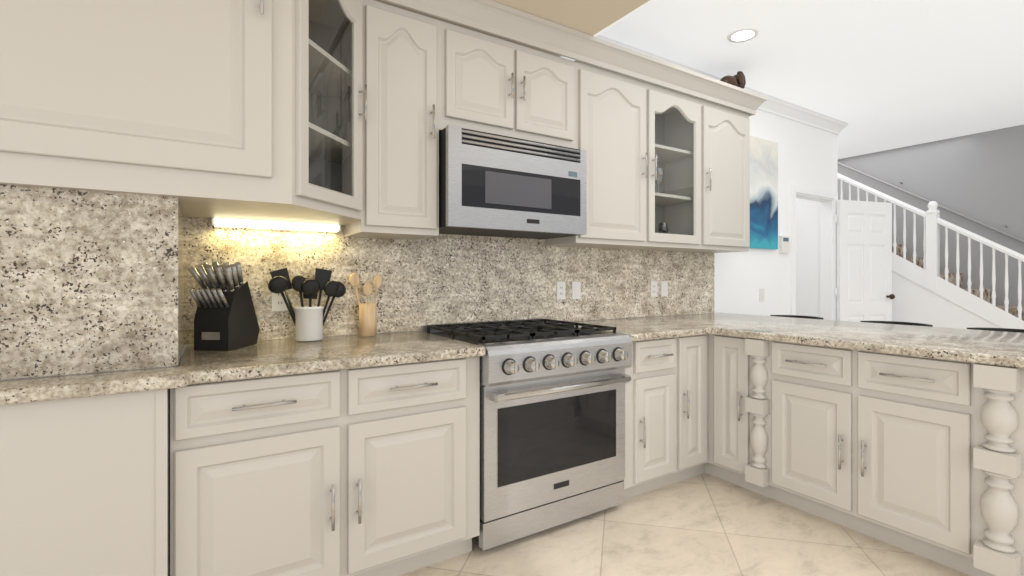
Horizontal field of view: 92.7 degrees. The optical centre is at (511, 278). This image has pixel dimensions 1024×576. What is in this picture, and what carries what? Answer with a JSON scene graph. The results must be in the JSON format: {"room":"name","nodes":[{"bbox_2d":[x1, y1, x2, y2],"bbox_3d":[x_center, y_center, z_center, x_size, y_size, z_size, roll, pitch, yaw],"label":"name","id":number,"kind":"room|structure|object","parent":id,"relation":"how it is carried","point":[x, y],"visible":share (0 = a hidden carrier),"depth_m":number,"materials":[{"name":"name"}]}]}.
{"room":"kitchen","nodes":[
{"label":"kitchen","id":0,"kind":"room"},
{"bbox_2d":[0,366,175,380],"bbox_3d":[-1.904,-0.100,1.458,1.480,2.600,0.599,0,0,-32],"label":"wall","id":1,"kind":"structure","parent":0,"point":[88,373],"depth_m":1.49,"materials":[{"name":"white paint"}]},
{"bbox_2d":[181,57,837,354],"bbox_3d":[0.363,-0.275,3.318,7.300,2.950,0.120,0,0,-32],"label":"wall","id":2,"kind":"structure","parent":0,"point":[807,155],"depth_m":4.61,"materials":[{"name":"white paint"}]},
{"bbox_2d":[0,0,275,220],"bbox_3d":[-1.353,-0.804,1.759,0.810,1.187,0.680,0,0,-32],"label":"upper cabinet","id":3,"kind":"object","parent":2,"relation":"attached to","point":[170,98],"depth_m":1.50,"materials":[{"name":"grey paint"}]},
{"bbox_2d":[272,290,287,310],"bbox_3d":[-1.092,0.095,2.299,0.070,0.116,0.006,0,0,-32],"label":"electrical outlet plate","id":4,"kind":"object","parent":2,"relation":"attached to","point":[278,303],"depth_m":2.29,"materials":[{"name":"white plastic"}]},
{"bbox_2d":[276,0,766,252],"bbox_3d":[0.417,-0.804,2.878,3.379,1.187,0.680,0,0,-32],"label":"upper cabinet","id":5,"kind":"object","parent":2,"relation":"attached to","point":[342,112],"depth_m":2.51,"materials":[{"name":"grey paint"}]},
{"bbox_2d":[212,217,340,231],"bbox_3d":[-1.082,-0.247,2.274,0.540,0.033,0.056,0,0,-32],"label":"under-cabinet light","id":6,"kind":"object","parent":5,"relation":"attached to","point":[245,223],"visible":1,"depth_m":2.24,"materials":[{"name":"beige plastic"}]},
{"bbox_2d":[439,125,586,238],"bbox_3d":[-0.053,-0.490,2.727,0.859,0.480,0.430,0,0,-32],"label":"microwave","id":7,"kind":"object","parent":5,"relation":"attached to","point":[492,185],"visible":0.98,"depth_m":2.51,"materials":[{"name":"stainless steel"},{"name":"black glass"}]},
{"bbox_2d":[655,168,663,191],"bbox_3d":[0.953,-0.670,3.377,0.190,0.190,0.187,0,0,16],"label":"wine glass","id":8,"kind":"object","parent":5,"relation":"in","point":[658,179],"depth_m":3.40,"materials":[{"name":"clear glass"}]},
{"bbox_2d":[658,223,667,233],"bbox_3d":[1.069,-0.311,3.456,0.065,0.161,0.063,0,0,-32],"label":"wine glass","id":9,"kind":"object","parent":5,"relation":"in","point":[664,227],"depth_m":3.43,"materials":[{"name":"clear glass"}]},
{"bbox_2d":[720,71,745,87],"bbox_3d":[1.713,-1.517,3.792,0.329,0.237,0.125,0,0,-32],"label":"elephant figurine","id":10,"kind":"object","parent":5,"relation":"on","point":[738,80],"visible":0.6,"depth_m":3.75,"materials":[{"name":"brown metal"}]},
{"bbox_2d":[557,282,564,299],"bbox_3d":[0.320,0.080,3.192,0.070,0.116,0.006,0,0,-32],"label":"electrical outlet plate","id":11,"kind":"object","parent":2,"relation":"attached to","point":[560,285],"depth_m":3.19,"materials":[{"name":"white plastic"}]},
{"bbox_2d":[572,282,580,298],"bbox_3d":[0.431,0.080,3.261,0.070,0.116,0.007,0,0,-32],"label":"electrical outlet plate","id":12,"kind":"object","parent":2,"relation":"attached to","point":[576,286],"depth_m":3.26,"materials":[{"name":"white plastic"}]},
{"bbox_2d":[650,281,656,296],"bbox_3d":[1.066,0.080,3.663,0.070,0.116,0.006,0,0,-32],"label":"electrical outlet plate","id":13,"kind":"object","parent":2,"relation":"attached to","point":[653,284],"depth_m":3.66,"materials":[{"name":"white plastic"}]},
{"bbox_2d":[661,281,667,296],"bbox_3d":[1.163,0.080,3.723,0.070,0.116,0.007,0,0,-32],"label":"electrical outlet plate","id":14,"kind":"object","parent":2,"relation":"attached to","point":[664,284],"depth_m":3.72,"materials":[{"name":"white plastic"}]},
{"bbox_2d":[596,35,848,134],"bbox_3d":[1.890,-1.593,4.238,3.885,0.115,0.195,0,0,-32],"label":"crown molding","id":15,"kind":"structure","parent":2,"relation":"attached to","point":[787,110],"depth_m":4.62,"materials":[{"name":"white wood"}]},
{"bbox_2d":[759,288,763,300],"bbox_3d":[2.282,0.150,4.455,0.070,0.116,0.007,0,0,-32],"label":"electrical outlet plate","id":16,"kind":"object","parent":2,"relation":"attached to","point":[761,291],"depth_m":4.45,"materials":[{"name":"white plastic"}]},
{"bbox_2d":[749,136,777,249],"bbox_3d":[2.150,-0.765,4.356,0.750,0.990,0.034,0,0,-32],"label":"picture","id":17,"kind":"object","parent":2,"relation":"attached to","point":[763,193],"visible":0.58,"depth_m":4.42,"materials":[{"name":"canvas"}]},
{"bbox_2d":[779,236,789,252],"bbox_3d":[2.585,-0.320,4.632,0.140,0.160,0.032,0,0,-32],"label":"thermostat panel","id":18,"kind":"object","parent":2,"relation":"attached to","point":[784,244],"visible":1,"depth_m":4.61,"materials":[{"name":"white plastic"}]},
{"bbox_2d":[790,184,837,319],"bbox_3d":[3.048,0.145,4.994,0.910,2.110,0.155,0,0,-32],"label":"door frame","id":19,"kind":"structure","parent":2,"relation":"attached to","point":[827,200],"depth_m":5.16,"materials":[{"name":"white wood"}]},
{"bbox_2d":[837,200,894,321],"bbox_3d":[3.810,0.180,5.228,0.744,2.015,0.279,0,0,-32],"label":"door leaf","id":20,"kind":"structure","parent":2,"relation":"in","point":[864,260],"depth_m":5.23,"materials":[{"name":"white wood"}]},
{"bbox_2d":[399,473,970,575],"bbox_3d":[1.896,1.225,2.204,10.500,0.050,8.600,0,0,-32],"label":"floor","id":21,"kind":"structure","parent":0,"point":[704,524],"depth_m":2.18,"materials":[{"name":"tile"}]},
{"bbox_2d":[0,389,169,575],"bbox_3d":[-1.700,0.763,1.134,1.478,0.873,0.162,0,0,-32],"label":"panel","id":22,"kind":"object","parent":21,"relation":"on","point":[84,486],"visible":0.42,"depth_m":1.36,"materials":[{"name":"grey paint"}]},
{"bbox_2d":[170,355,479,575],"bbox_3d":[-0.767,0.763,2.066,1.086,0.873,0.744,0,0,-32],"label":"base cabinet","id":23,"kind":"object","parent":21,"relation":"on","point":[370,471],"visible":1,"depth_m":1.74,"materials":[{"name":"grey paint"}]},
{"bbox_2d":[421,318,631,550],"bbox_3d":[0.072,0.726,2.556,0.839,0.948,0.811,0,0,-32],"label":"range","id":24,"kind":"object","parent":21,"relation":"on","point":[552,424],"visible":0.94,"depth_m":2.27,"materials":[{"name":"silver metal"}]},
{"bbox_2d":[622,334,709,499],"bbox_3d":[0.687,0.763,3.000,0.660,0.873,0.718,0,0,-32],"label":"base cabinet","id":25,"kind":"object","parent":21,"relation":"on","point":[667,394],"depth_m":2.71,"materials":[{"name":"grey paint"}]},
{"bbox_2d":[770,315,823,318],"bbox_3d":[2.193,0.751,3.811,0.400,0.902,0.407,0,0,-32],"label":"bar stool","id":26,"kind":"object","parent":21,"relation":"on","point":[800,316],"visible":0.06,"depth_m":3.94,"materials":[{"name":"black plastic"}]},
{"bbox_2d":[710,334,1023,575],"bbox_3d":[1.596,0.763,2.794,0.656,0.873,2.038,0,0,-32],"label":"base cabinet","id":27,"kind":"object","parent":21,"relation":"on","point":[922,457],"depth_m":2.16,"materials":[{"name":"grey paint"}]},
{"bbox_2d":[0,313,1023,404],"bbox_3d":[0.177,0.306,1.667,5.220,0.040,2.429,0,0,-32],"label":"countertop","id":28,"kind":"structure","parent":27,"relation":"on","point":[270,358],"depth_m":2.01,"materials":[{"name":"stone"}]},
{"bbox_2d":[188,262,259,350],"bbox_3d":[-1.185,0.108,2.016,0.171,0.354,0.264,0,0,3],"label":"knife block","id":29,"kind":"object","parent":28,"relation":"on","point":[225,318],"visible":1,"depth_m":1.94,"materials":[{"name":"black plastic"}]},
{"bbox_2d":[268,268,345,340],"bbox_3d":[-0.945,0.117,2.267,0.346,0.335,0.128,0,0,-32],"label":"utensil crock","id":30,"kind":"object","parent":28,"relation":"on","point":[309,321],"visible":1,"depth_m":2.24,"materials":[{"name":"white ceramic"}]},
{"bbox_2d":[0,184,713,379],"bbox_3d":[-0.343,0.010,2.433,5.160,0.550,0.620,0,0,-32],"label":"backsplash","id":31,"kind":"structure","parent":28,"relation":"on","point":[94,281],"depth_m":2.18,"materials":[{"name":"beige stone"}]},
{"bbox_2d":[349,273,381,335],"bbox_3d":[-0.726,0.129,2.439,0.168,0.313,0.086,0,0,-32],"label":"wooden utensil holder","id":32,"kind":"object","parent":28,"relation":"on","point":[367,318],"visible":1,"depth_m":2.42,"materials":[{"name":"brown wood"}]},
{"bbox_2d":[860,321,932,326],"bbox_3d":[2.540,0.751,3.262,0.400,0.902,0.407,0,0,-32],"label":"bar stool","id":33,"kind":"object","parent":21,"relation":"on","point":[905,323],"depth_m":3.36,"materials":[{"name":"black plastic"}]},
{"bbox_2d":[838,162,1023,328],"bbox_3d":[4.509,-0.723,5.896,0.939,3.846,4.564,0,0,-32],"label":"staircase","id":34,"kind":"structure","parent":21,"relation":"on","point":[925,290],"depth_m":5.15,"materials":[{"name":"white wood"}]},
{"bbox_2d":[967,327,1023,332],"bbox_3d":[2.845,0.751,2.780,0.400,0.902,0.407,0,0,-32],"label":"bar stool","id":35,"kind":"object","parent":21,"relation":"on","point":[1003,329],"visible":0.02,"depth_m":2.93,"materials":[{"name":"black plastic"}]},
{"bbox_2d":[375,0,1023,158],"bbox_3d":[1.896,-1.575,2.204,10.500,0.350,8.600,0,0,-32],"label":"ceiling","id":36,"kind":"structure","parent":0,"point":[879,75],"depth_m":3.53,"materials":[{"name":"white paint"}]},
{"bbox_2d":[727,28,758,42],"bbox_3d":[1.565,-1.647,3.308,0.196,0.006,0.196,0,0,-32],"label":"recessed light","id":37,"kind":"object","parent":36,"relation":"in","point":[742,35],"visible":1,"depth_m":3.30,"materials":[{"name":"white plastic"}]},
{"bbox_2d":[796,198,819,316],"bbox_3d":[2.797,-0.275,6.205,0.120,2.950,2.160,0,0,-32],"label":"wall","id":38,"kind":"structure","parent":0,"point":[807,257],"depth_m":5.36,"materials":[{"name":"white paint"}]},
{"bbox_2d":[838,124,1023,305],"bbox_3d":[5.949,-0.275,4.589,0.100,2.950,8.300,0,0,-32],"label":"wall","id":39,"kind":"structure","parent":0,"point":[979,177],"depth_m":5.64,"materials":[{"name":"grey paint"}]}
]}

